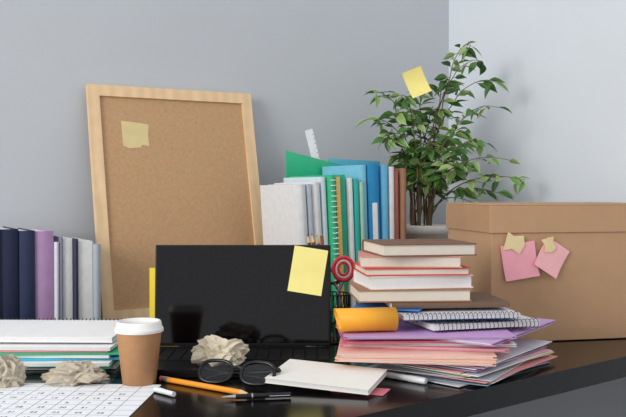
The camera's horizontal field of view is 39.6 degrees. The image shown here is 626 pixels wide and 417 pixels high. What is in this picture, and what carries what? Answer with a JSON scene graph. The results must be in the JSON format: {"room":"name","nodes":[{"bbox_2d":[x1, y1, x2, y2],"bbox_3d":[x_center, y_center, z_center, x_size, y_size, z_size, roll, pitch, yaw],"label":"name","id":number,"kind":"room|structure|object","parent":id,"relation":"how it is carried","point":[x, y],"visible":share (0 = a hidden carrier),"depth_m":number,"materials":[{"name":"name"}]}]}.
{"room":"home office","nodes":[
{"label":"home office","id":0,"kind":"room"},
{"bbox_2d":[0,0,448,242],"bbox_3d":[-1.713,-0.400,1.699,5.140,2.900,0.100,-1,1,-30],"label":"wall","id":1,"kind":"structure","parent":0,"point":[304,65],"depth_m":2.46,"materials":[{"name":"paint"}]},
{"bbox_2d":[402,66,431,97],"bbox_3d":[0.285,-0.347,2.389,0.080,0.092,0.021,0,1,0],"label":"sticky note","id":2,"kind":"object","parent":1,"relation":"attached to","point":[415,80],"visible":1,"depth_m":2.40,"materials":[{"name":"yellow paper"}]},
{"bbox_2d":[448,0,625,416],"bbox_3d":[1.516,-0.389,1.147,0.100,2.900,4.085,-1,1,-30],"label":"wall","id":3,"kind":"structure","parent":0,"point":[561,64],"depth_m":2.49,"materials":[{"name":"paint"}]},
{"bbox_3d":[-0.710,1.114,-0.106,6.407,0.050,6.058,0,1,0],"label":"floor","id":4,"kind":"structure","parent":0,"visible":0},
{"bbox_2d":[23,323,625,416],"bbox_3d":[-0.172,0.674,1.741,2.228,0.750,1.368,-1,1,-30],"label":"desk","id":5,"kind":"object","parent":4,"relation":"on","point":[578,364],"visible":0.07,"depth_m":1.46,"materials":[{"name":"black laminate"}]},
{"bbox_2d":[0,226,18,319],"bbox_3d":[-0.731,0.169,2.047,0.040,0.246,0.179,-1,1,-30],"label":"hardcover book","id":6,"kind":"object","parent":5,"relation":"on","point":[9,257],"visible":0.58,"depth_m":1.97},
{"bbox_2d":[18,228,34,319],"bbox_3d":[-0.695,0.170,2.061,0.034,0.242,0.179,-1,1,-30],"label":"hardcover book","id":7,"kind":"object","parent":5,"relation":"on","point":[26,237],"visible":0.5,"depth_m":1.98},
{"bbox_2d":[29,228,53,319],"bbox_3d":[-0.664,0.171,2.086,0.042,0.240,0.179,-1,1,-30],"label":"hardcover book","id":8,"kind":"object","parent":5,"relation":"on","point":[44,264],"visible":0.52,"depth_m":2.01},
{"bbox_2d":[53,241,59,319],"bbox_3d":[-0.638,0.183,2.097,0.011,0.214,0.179,-1,1,-30],"label":"book","id":9,"kind":"object","parent":5,"relation":"on","point":[55,243],"visible":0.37,"depth_m":2.02,"materials":[{"name":"white paper"}]},
{"bbox_2d":[53,235,62,319],"bbox_3d":[-0.629,0.177,2.101,0.007,0.226,0.176,-1,1,-30],"label":"notebook","id":10,"kind":"object","parent":5,"relation":"on","point":[59,239],"visible":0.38,"depth_m":2.02,"materials":[{"name":"paper"}]},
{"bbox_2d":[56,235,72,319],"bbox_3d":[-0.618,0.179,2.114,0.022,0.222,0.176,-1,1,-30],"label":"paperback book","id":11,"kind":"object","parent":5,"relation":"on","point":[67,242],"visible":0.43,"depth_m":2.04,"materials":[{"name":"white paper"}]},
{"bbox_2d":[63,236,78,319],"bbox_3d":[-0.599,0.180,2.115,0.011,0.220,0.179,-1,1,-30],"label":"book","id":12,"kind":"object","parent":5,"relation":"on","point":[74,240],"visible":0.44,"depth_m":2.04,"materials":[{"name":"black paper"}]},
{"bbox_2d":[27,361,119,369],"bbox_3d":[-0.530,0.295,1.737,0.310,0.006,0.235,0,1,-3],"label":"paper sheets","id":13,"kind":"object","parent":5,"relation":"on","point":[116,365],"visible":0.02,"depth_m":1.62,"materials":[{"name":"paper"}]},
{"bbox_2d":[27,360,119,368],"bbox_3d":[-0.525,0.289,1.722,0.310,0.005,0.235,0,1,2],"label":"folder","id":14,"kind":"object","parent":13,"relation":"on","point":[116,361],"visible":0.05,"depth_m":1.60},
{"bbox_2d":[22,360,115,366],"bbox_3d":[-0.530,0.283,1.706,0.310,0.006,0.235,0,1,-1],"label":"paper sheets","id":15,"kind":"object","parent":14,"relation":"on","point":[96,362],"visible":0.12,"depth_m":1.60,"materials":[{"name":"white paper"}]},
{"bbox_2d":[21,355,119,360],"bbox_3d":[-0.520,0.277,1.726,0.310,0.005,0.235,0,1,-4],"label":"folder","id":16,"kind":"object","parent":15,"relation":"on","point":[113,357],"visible":0.06,"depth_m":1.61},
{"bbox_2d":[9,355,111,357],"bbox_3d":[-0.530,0.271,1.726,0.310,0.005,0.235,0,1,1],"label":"paper sheets","id":17,"kind":"object","parent":16,"relation":"on","point":[17,356],"visible":0.14,"depth_m":1.61,"materials":[{"name":"white paper"}]},
{"bbox_2d":[0,346,118,355],"bbox_3d":[-0.515,0.266,1.721,0.310,0.004,0.235,0,1,-2],"label":"folder","id":18,"kind":"object","parent":17,"relation":"on","point":[114,351],"visible":0.11,"depth_m":1.61,"materials":[{"name":"green plastic"}]},
{"bbox_2d":[0,350,108,351],"bbox_3d":[-0.535,0.262,1.726,0.310,0.003,0.235,0,1,0],"label":"folder","id":19,"kind":"object","parent":18,"relation":"on","point":[0,350],"visible":0.11,"depth_m":1.61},
{"bbox_2d":[0,340,117,350],"bbox_3d":[-0.525,0.257,1.726,0.310,0.006,0.235,0,1,2],"label":"paper sheets","id":20,"kind":"object","parent":19,"relation":"on","point":[37,346],"visible":0.3,"depth_m":1.62,"materials":[{"name":"white paper"}]},
{"bbox_2d":[0,318,125,342],"bbox_3d":[-0.525,0.244,1.745,0.302,0.018,0.225,0,1,1],"label":"spiral notebook","id":21,"kind":"object","parent":20,"relation":"on","point":[79,331],"visible":0.85,"depth_m":1.71,"materials":[{"name":"white paper"}]},
{"bbox_2d":[43,361,109,385],"bbox_3d":[-0.410,0.283,1.504,0.117,0.037,0.070,0,1,0],"label":"paper ball","id":22,"kind":"object","parent":5,"relation":"on","point":[60,373],"visible":1,"depth_m":1.49,"materials":[{"name":"beige paper"}]},
{"bbox_2d":[0,383,160,416],"bbox_3d":[-0.468,0.306,1.359,0.400,0.001,0.290,0,1,3],"label":"sheet","id":23,"kind":"object","parent":5,"relation":"on","point":[26,399],"visible":1,"depth_m":1.39,"materials":[{"name":"white paper"}]},
{"bbox_2d":[0,353,26,386],"bbox_3d":[-0.527,0.275,1.491,0.071,0.055,0.071,0,1,0],"label":"paper ball","id":24,"kind":"object","parent":23,"relation":"on","point":[13,371],"visible":1,"depth_m":1.48,"materials":[{"name":"beige paper"}]},
{"bbox_2d":[76,238,92,319],"bbox_3d":[-0.582,0.183,2.134,0.034,0.214,0.176,-1,1,-30],"label":"paperback book","id":25,"kind":"object","parent":5,"relation":"on","point":[85,263],"visible":0.47,"depth_m":2.06,"materials":[{"name":"white paper"}]},
{"bbox_2d":[92,243,100,319],"bbox_3d":[-0.557,0.186,2.144,0.018,0.206,0.179,-1,1,-30],"label":"book","id":26,"kind":"object","parent":5,"relation":"on","point":[96,248],"visible":0.37,"depth_m":2.07,"materials":[{"name":"white paper"}]},
{"bbox_2d":[114,318,163,386],"bbox_3d":[-0.301,0.249,1.506,0.084,0.110,0.084,0,1,0],"label":"paper coffee cup","id":27,"kind":"object","parent":5,"relation":"on","point":[138,339],"visible":1,"depth_m":1.48,"materials":[{"name":"paper"}]},
{"bbox_2d":[149,268,154,317],"bbox_3d":[-0.270,0.211,1.865,0.160,0.168,0.004,0,1,0],"label":"folder","id":28,"kind":"object","parent":5,"relation":"on","point":[152,270],"visible":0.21,"depth_m":1.86,"materials":[{"name":"yellow plastic"}]},
{"bbox_2d":[153,387,175,396],"bbox_3d":[-0.243,0.300,1.425,0.052,0.009,0.009,1,2,44],"label":"cap","id":29,"kind":"object","parent":5,"relation":"on","point":[156,389],"visible":1,"depth_m":1.42,"materials":[{"name":"white plastic"}]},
{"bbox_2d":[85,84,262,319],"bbox_3d":[-0.354,-0.020,2.330,0.470,0.610,0.149,-1,1,-30],"label":"cork board","id":30,"kind":"object","parent":5,"relation":"on","point":[196,182],"visible":0.65,"depth_m":2.32,"materials":[{"name":"brown wood"}]},
{"bbox_2d":[121,121,149,147],"bbox_3d":[-0.469,-0.195,2.300,0.075,0.072,0.016,-1,1,-29],"label":"sticky note","id":31,"kind":"object","parent":30,"relation":"attached to","point":[134,135],"visible":1,"depth_m":2.30,"materials":[{"name":"beige paper"}]},
{"bbox_2d":[159,376,248,393],"bbox_3d":[-0.184,0.300,1.467,0.202,0.010,0.010,1,1,35],"label":"pencil","id":32,"kind":"object","parent":5,"relation":"on","point":[161,378],"visible":0.91,"depth_m":1.47,"materials":[{"name":"wood"}]},
{"bbox_2d":[197,358,280,385],"bbox_3d":[-0.131,0.281,1.493,0.153,0.040,0.036,0,1,14],"label":"eyeglasses","id":33,"kind":"object","parent":5,"relation":"on","point":[241,374],"visible":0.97,"depth_m":1.49,"materials":[{"name":"black plastic"}]},
{"bbox_2d":[155,245,332,376],"bbox_3d":[-0.144,0.188,1.677,0.362,0.221,0.254,0,1,0],"label":"laptop","id":34,"kind":"object","parent":5,"relation":"on","point":[202,291],"visible":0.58,"depth_m":1.79,"materials":[{"name":"black plastic"}]},
{"bbox_2d":[190,334,250,365],"bbox_3d":[-0.171,0.258,1.599,0.088,0.052,0.084,-1,2,-40],"label":"paper ball","id":35,"kind":"object","parent":34,"relation":"on","point":[232,350],"visible":0.91,"depth_m":1.58,"materials":[{"name":"beige paper"}]},
{"bbox_2d":[287,246,327,295],"bbox_3d":[-0.011,0.128,1.785,0.084,0.103,0.019,0,1,1],"label":"sticky note","id":36,"kind":"object","parent":34,"relation":"attached to","point":[308,266],"visible":1,"depth_m":1.79,"materials":[{"name":"yellow paper"}]},
{"bbox_2d":[221,392,290,398],"bbox_3d":[-0.091,0.301,1.395,0.112,0.009,0.010,0,1,-9],"label":"ballpoint pen","id":37,"kind":"object","parent":5,"relation":"on","point":[279,394],"visible":1,"depth_m":1.39,"materials":[{"name":"black plastic"}]},
{"bbox_2d":[260,184,307,244],"bbox_3d":[-0.070,0.113,2.229,0.046,0.349,0.204,-1,1,-30],"label":"ring binder","id":38,"kind":"object","parent":5,"relation":"on","point":[283,207],"visible":0.4,"depth_m":2.20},
{"bbox_2d":[273,184,313,244],"bbox_3d":[-0.051,0.112,2.242,0.034,0.350,0.201,-1,1,-30],"label":"document folder","id":39,"kind":"object","parent":5,"relation":"on","point":[307,186],"visible":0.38,"depth_m":2.15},
{"bbox_2d":[274,182,321,244],"bbox_3d":[-0.034,0.110,2.257,0.043,0.355,0.204,-1,1,-30],"label":"ring binder","id":40,"kind":"object","parent":5,"relation":"on","point":[315,193],"visible":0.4,"depth_m":2.16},
{"bbox_2d":[284,177,327,244],"bbox_3d":[-0.015,0.103,2.267,0.032,0.368,0.201,-1,1,-30],"label":"document folder","id":41,"kind":"object","parent":5,"relation":"on","point":[321,180],"visible":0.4,"depth_m":2.18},
{"bbox_2d":[286,151,338,177],"bbox_3d":[0.013,0.062,2.420,0.200,0.442,0.003,-1,1,-30],"label":"document sleeve","id":42,"kind":"object","parent":5,"relation":"on","point":[296,164],"visible":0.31,"depth_m":2.39,"materials":[{"name":"green plastic"}]},
{"bbox_2d":[305,129,319,158],"bbox_3d":[0.049,0.028,2.463,0.165,0.503,0.002,-1,1,-30],"label":"ruler","id":43,"kind":"object","parent":5,"relation":"on","point":[309,133],"visible":0.16,"depth_m":2.43,"materials":[{"name":"white plastic"}]},
{"bbox_2d":[290,175,341,321],"bbox_3d":[0.009,0.101,2.263,0.037,0.372,0.217,-1,1,-30],"label":"notebook","id":44,"kind":"object","parent":5,"relation":"on","point":[330,180],"visible":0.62,"depth_m":2.18,"materials":[{"name":"green paper"}]},
{"bbox_2d":[265,359,386,394],"bbox_3d":[0.024,0.287,1.488,0.183,0.026,0.116,0,1,20],"label":"closed notebook","id":45,"kind":"object","parent":5,"relation":"on","point":[297,373],"visible":0.96,"depth_m":1.47,"materials":[{"name":"white paper"}]},
{"bbox_2d":[311,175,348,302],"bbox_3d":[0.032,0.099,2.299,0.032,0.374,0.201,-1,1,-30],"label":"folder","id":46,"kind":"object","parent":5,"relation":"on","point":[342,177],"visible":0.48,"depth_m":2.21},
{"bbox_2d":[307,234,353,343],"bbox_3d":[0.042,0.175,1.928,0.085,0.239,0.079,-1,1,-29],"label":"mesh pen holder","id":47,"kind":"object","parent":5,"relation":"on","point":[335,269],"visible":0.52,"depth_m":1.92,"materials":[{"name":"black metal"}]},
{"bbox_2d":[331,291,350,343],"bbox_3d":[0.045,0.241,1.931,0.079,0.107,0.079,0,1,0],"label":"cup","id":48,"kind":"object","parent":47,"relation":"attached to","point":[334,340],"depth_m":1.91,"materials":[{"name":"black metal"}]},
{"bbox_2d":[335,177,344,306],"bbox_3d":[0.020,0.102,2.283,0.030,0.368,0.201,-1,1,-30],"label":"notebook","id":49,"kind":"object","parent":5,"relation":"on","point":[337,182],"visible":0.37,"depth_m":2.19,"materials":[{"name":"paper"}]},
{"bbox_2d":[322,165,367,238],"bbox_3d":[0.087,0.085,2.333,0.026,0.400,0.201,-1,1,-30],"label":"folder","id":50,"kind":"object","parent":5,"relation":"on","point":[358,172],"visible":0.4,"depth_m":2.26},
{"bbox_2d":[345,178,355,306],"bbox_3d":[0.051,0.103,2.301,0.026,0.366,0.201,-1,1,-30],"label":"document folder","id":51,"kind":"object","parent":5,"relation":"on","point":[348,181],"visible":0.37,"depth_m":2.21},
{"bbox_2d":[328,158,379,164],"bbox_3d":[0.118,0.070,2.493,0.175,0.424,0.004,-1,1,-30],"label":"document sleeve","id":52,"kind":"object","parent":5,"relation":"on","point":[337,161],"visible":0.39,"depth_m":2.48,"materials":[{"name":"blue plastic"}]},
{"bbox_2d":[352,179,359,304],"bbox_3d":[0.066,0.104,2.309,0.027,0.364,0.201,-1,1,-30],"label":"folder","id":53,"kind":"object","parent":5,"relation":"on","point":[354,181],"visible":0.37,"depth_m":2.22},
{"bbox_2d":[337,164,379,238],"bbox_3d":[0.112,0.084,2.343,0.048,0.403,0.205,-1,1,-30],"label":"ring binder","id":54,"kind":"object","parent":5,"relation":"on","point":[372,173],"visible":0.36,"depth_m":2.25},
{"bbox_2d":[331,388,389,395],"bbox_3d":[0.080,0.304,1.455,0.090,0.001,0.050,0,1,20],"label":"card","id":55,"kind":"object","parent":5,"relation":"on","point":[377,391],"visible":0.3,"depth_m":1.44,"materials":[{"name":"pink paper"}]},
{"bbox_2d":[358,182,364,250],"bbox_3d":[0.080,0.108,2.317,0.023,0.356,0.201,-1,1,-30],"label":"document folder","id":56,"kind":"object","parent":5,"relation":"on","point":[360,184],"visible":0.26,"depth_m":2.23,"materials":[{"name":"teal plastic"}]},
{"bbox_2d":[378,165,388,238],"bbox_3d":[0.142,0.085,2.353,0.014,0.400,0.201,-2,2,-30],"label":"document folder","id":57,"kind":"object","parent":5,"relation":"on","point":[383,190],"visible":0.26,"depth_m":2.26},
{"bbox_2d":[387,167,393,238],"bbox_3d":[0.158,0.087,2.362,0.014,0.396,0.201,-2,2,-30],"label":"document folder","id":58,"kind":"object","parent":5,"relation":"on","point":[390,170],"visible":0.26,"depth_m":2.27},
{"bbox_2d":[394,171,398,238],"bbox_3d":[0.171,0.092,2.374,0.014,0.385,0.201,-2,2,-30],"label":"hardcover book","id":59,"kind":"object","parent":5,"relation":"on","point":[396,213],"visible":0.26,"depth_m":2.28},
{"bbox_2d":[394,168,405,238],"bbox_3d":[0.191,0.088,2.380,0.017,0.392,0.204,-1,2,-30],"label":"hardcover book","id":60,"kind":"object","parent":5,"relation":"on","point":[401,171],"visible":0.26,"depth_m":2.29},
{"bbox_2d":[385,372,426,383],"bbox_3d":[0.160,0.297,1.529,0.092,0.012,0.012,1,2,40],"label":"marker","id":61,"kind":"object","parent":5,"relation":"on","point":[410,378],"visible":0.84,"depth_m":1.52,"materials":[{"name":"white plastic"}]},
{"bbox_2d":[354,41,529,238],"bbox_3d":[0.366,-0.097,2.502,0.502,0.758,0.218,0,1,3],"label":"potted ficus","id":62,"kind":"object","parent":5,"relation":"on","point":[417,159],"visible":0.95,"depth_m":2.48,"materials":[{"name":"green plant"}]},
{"bbox_2d":[406,224,447,238],"bbox_3d":[0.318,0.164,2.539,0.160,0.234,0.160,0,1,0],"label":"pot","id":63,"kind":"object","parent":62,"relation":"attached to","point":[413,231],"depth_m":2.47,"materials":[{"name":"grey ceramic"}]},
{"bbox_2d":[366,338,557,386],"bbox_3d":[0.279,0.281,1.657,0.269,0.035,0.339,1,2,37],"label":"document","id":64,"kind":"object","parent":5,"relation":"on","point":[528,353],"visible":0.34,"depth_m":1.55,"materials":[{"name":"paper"}]},
{"bbox_2d":[335,355,495,365],"bbox_3d":[0.191,0.261,1.599,0.275,0.006,0.226,0,1,9],"label":"folder","id":65,"kind":"object","parent":64,"relation":"on","point":[467,362],"visible":0.2,"depth_m":1.49,"materials":[{"name":"pink paper"}]},
{"bbox_2d":[337,338,496,359],"bbox_3d":[0.186,0.254,1.613,0.275,0.006,0.226,0,1,4],"label":"folder","id":66,"kind":"object","parent":65,"relation":"on","point":[343,352],"visible":0.41,"depth_m":1.51,"materials":[{"name":"pink paper"}]},
{"bbox_2d":[339,342,508,351],"bbox_3d":[0.216,0.247,1.666,0.300,0.005,0.236,0,1,10],"label":"folder","id":67,"kind":"object","parent":66,"relation":"on","point":[450,348],"visible":0.12,"depth_m":1.55,"materials":[{"name":"pink paper"}]},
{"bbox_2d":[348,340,516,346],"bbox_3d":[0.220,0.241,1.671,0.300,0.005,0.231,0,1,4],"label":"folder","id":68,"kind":"object","parent":67,"relation":"on","point":[512,344],"visible":0.09,"depth_m":1.56,"materials":[{"name":"pink paper"}]},
{"bbox_2d":[336,323,510,343],"bbox_3d":[0.200,0.236,1.666,0.300,0.004,0.231,0,1,-2],"label":"folder","id":69,"kind":"object","parent":68,"relation":"on","point":[345,341],"visible":0.16,"depth_m":1.55,"materials":[{"name":"paper"}]},
{"bbox_2d":[428,318,555,345],"bbox_3d":[0.301,0.230,1.705,0.250,0.006,0.336,1,1,34],"label":"folder","id":70,"kind":"object","parent":69,"relation":"on","point":[518,332],"visible":0.15,"depth_m":1.56,"materials":[{"name":"purple paper"}]},
{"bbox_2d":[342,318,516,338],"bbox_3d":[0.205,0.225,1.643,0.305,0.005,0.222,0,1,-1],"label":"folder","id":71,"kind":"object","parent":70,"relation":"on","point":[405,330],"visible":0.48,"depth_m":1.55,"materials":[{"name":"purple paper"}]},
{"bbox_2d":[334,307,398,331],"bbox_3d":[0.092,0.201,1.591,0.112,0.042,0.081,0,1,-9],"label":"folder","id":72,"kind":"object","parent":71,"relation":"on","point":[380,318],"visible":1,"depth_m":1.56,"materials":[{"name":"orange plastic"}]},
{"bbox_2d":[409,315,539,332],"bbox_3d":[0.301,0.213,1.666,0.217,0.018,0.160,0,1,-16],"label":"spiral notebook","id":73,"kind":"object","parent":71,"relation":"on","point":[526,321],"visible":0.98,"depth_m":1.60,"materials":[{"name":"white paper"}]},
{"bbox_2d":[397,307,520,322],"bbox_3d":[0.263,0.196,1.661,0.222,0.017,0.165,0,1,-8],"label":"spiral notebook","id":74,"kind":"object","parent":73,"relation":"on","point":[490,313],"visible":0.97,"depth_m":1.60,"materials":[{"name":"white paper"}]},
{"bbox_2d":[351,302,422,310],"bbox_3d":[0.150,0.187,1.669,0.130,0.002,0.110,0,1,18],"label":"card","id":75,"kind":"object","parent":74,"relation":"on","point":[377,304],"visible":0.39,"depth_m":1.65,"materials":[{"name":"blue paper"}]},
{"bbox_2d":[383,292,509,308],"bbox_3d":[0.250,0.179,1.704,0.225,0.010,0.161,0,1,-6],"label":"book","id":76,"kind":"object","parent":74,"relation":"on","point":[479,299],"visible":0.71,"depth_m":1.63,"materials":[{"name":"brown paper"}]},
{"bbox_2d":[349,282,471,302],"bbox_3d":[0.186,0.162,1.706,0.215,0.023,0.159,0,1,-4],"label":"hardcover book","id":77,"kind":"object","parent":76,"relation":"on","point":[361,294],"visible":0.71,"depth_m":1.63,"materials":[{"name":"beige paper"}]},
{"bbox_2d":[353,270,472,289],"bbox_3d":[0.194,0.137,1.710,0.200,0.025,0.149,0,1,-10],"label":"hardcover book","id":78,"kind":"object","parent":77,"relation":"on","point":[432,281],"visible":0.75,"depth_m":1.64,"materials":[{"name":"white paper"}]},
{"bbox_2d":[354,262,469,275],"bbox_3d":[0.190,0.117,1.705,0.200,0.014,0.149,0,1,-6],"label":"hardcover book","id":79,"kind":"object","parent":78,"relation":"on","point":[464,270],"visible":0.6,"depth_m":1.63,"materials":[{"name":"white paper"}]},
{"bbox_2d":[358,251,461,267],"bbox_3d":[0.186,0.099,1.704,0.192,0.022,0.144,0,1,2],"label":"hardcover book","id":80,"kind":"object","parent":79,"relation":"on","point":[365,259],"visible":0.77,"depth_m":1.64,"materials":[{"name":"white paper"}]},
{"bbox_2d":[362,239,476,256],"bbox_3d":[0.204,0.076,1.704,0.182,0.023,0.169,0,1,-10],"label":"hardcover book","id":81,"kind":"object","parent":80,"relation":"on","point":[380,247],"visible":1,"depth_m":1.63,"materials":[{"name":"white paper"}]},
{"bbox_2d":[446,202,625,340],"bbox_3d":[0.567,0.139,2.065,0.430,0.303,0.270,0,1,-12],"label":"box","id":82,"kind":"object","parent":5,"relation":"on","point":[586,299],"visible":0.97,"depth_m":1.94,"materials":[{"name":"brown cardboard"}]},
{"bbox_2d":[503,232,524,253],"bbox_3d":[0.438,0.075,1.894,0.051,0.049,0.001,0,1,-12],"label":"tape","id":83,"kind":"object","parent":82,"relation":"attached to","point":[516,243],"visible":1,"depth_m":1.89,"materials":[{"name":"beige paper"}]},
{"bbox_2d":[501,241,539,281],"bbox_3d":[0.452,0.115,1.898,0.090,0.088,0.006,0,1,-12],"label":"sticky note","id":84,"kind":"object","parent":82,"relation":"attached to","point":[516,266],"visible":1,"depth_m":1.90,"materials":[{"name":"pink paper"}]},
{"bbox_2d":[541,236,555,252],"bbox_3d":[0.518,0.079,1.910,0.038,0.036,0.001,0,1,-12],"label":"tape","id":85,"kind":"object","parent":82,"relation":"attached to","point":[549,244],"visible":1,"depth_m":1.91,"materials":[{"name":"beige paper"}]},
{"bbox_2d":[534,237,569,278],"bbox_3d":[0.525,0.108,1.910,0.090,0.092,0.010,0,1,-12],"label":"sticky note","id":86,"kind":"object","parent":82,"relation":"attached to","point":[551,263],"visible":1,"depth_m":1.91,"materials":[{"name":"pink paper"}]}
]}

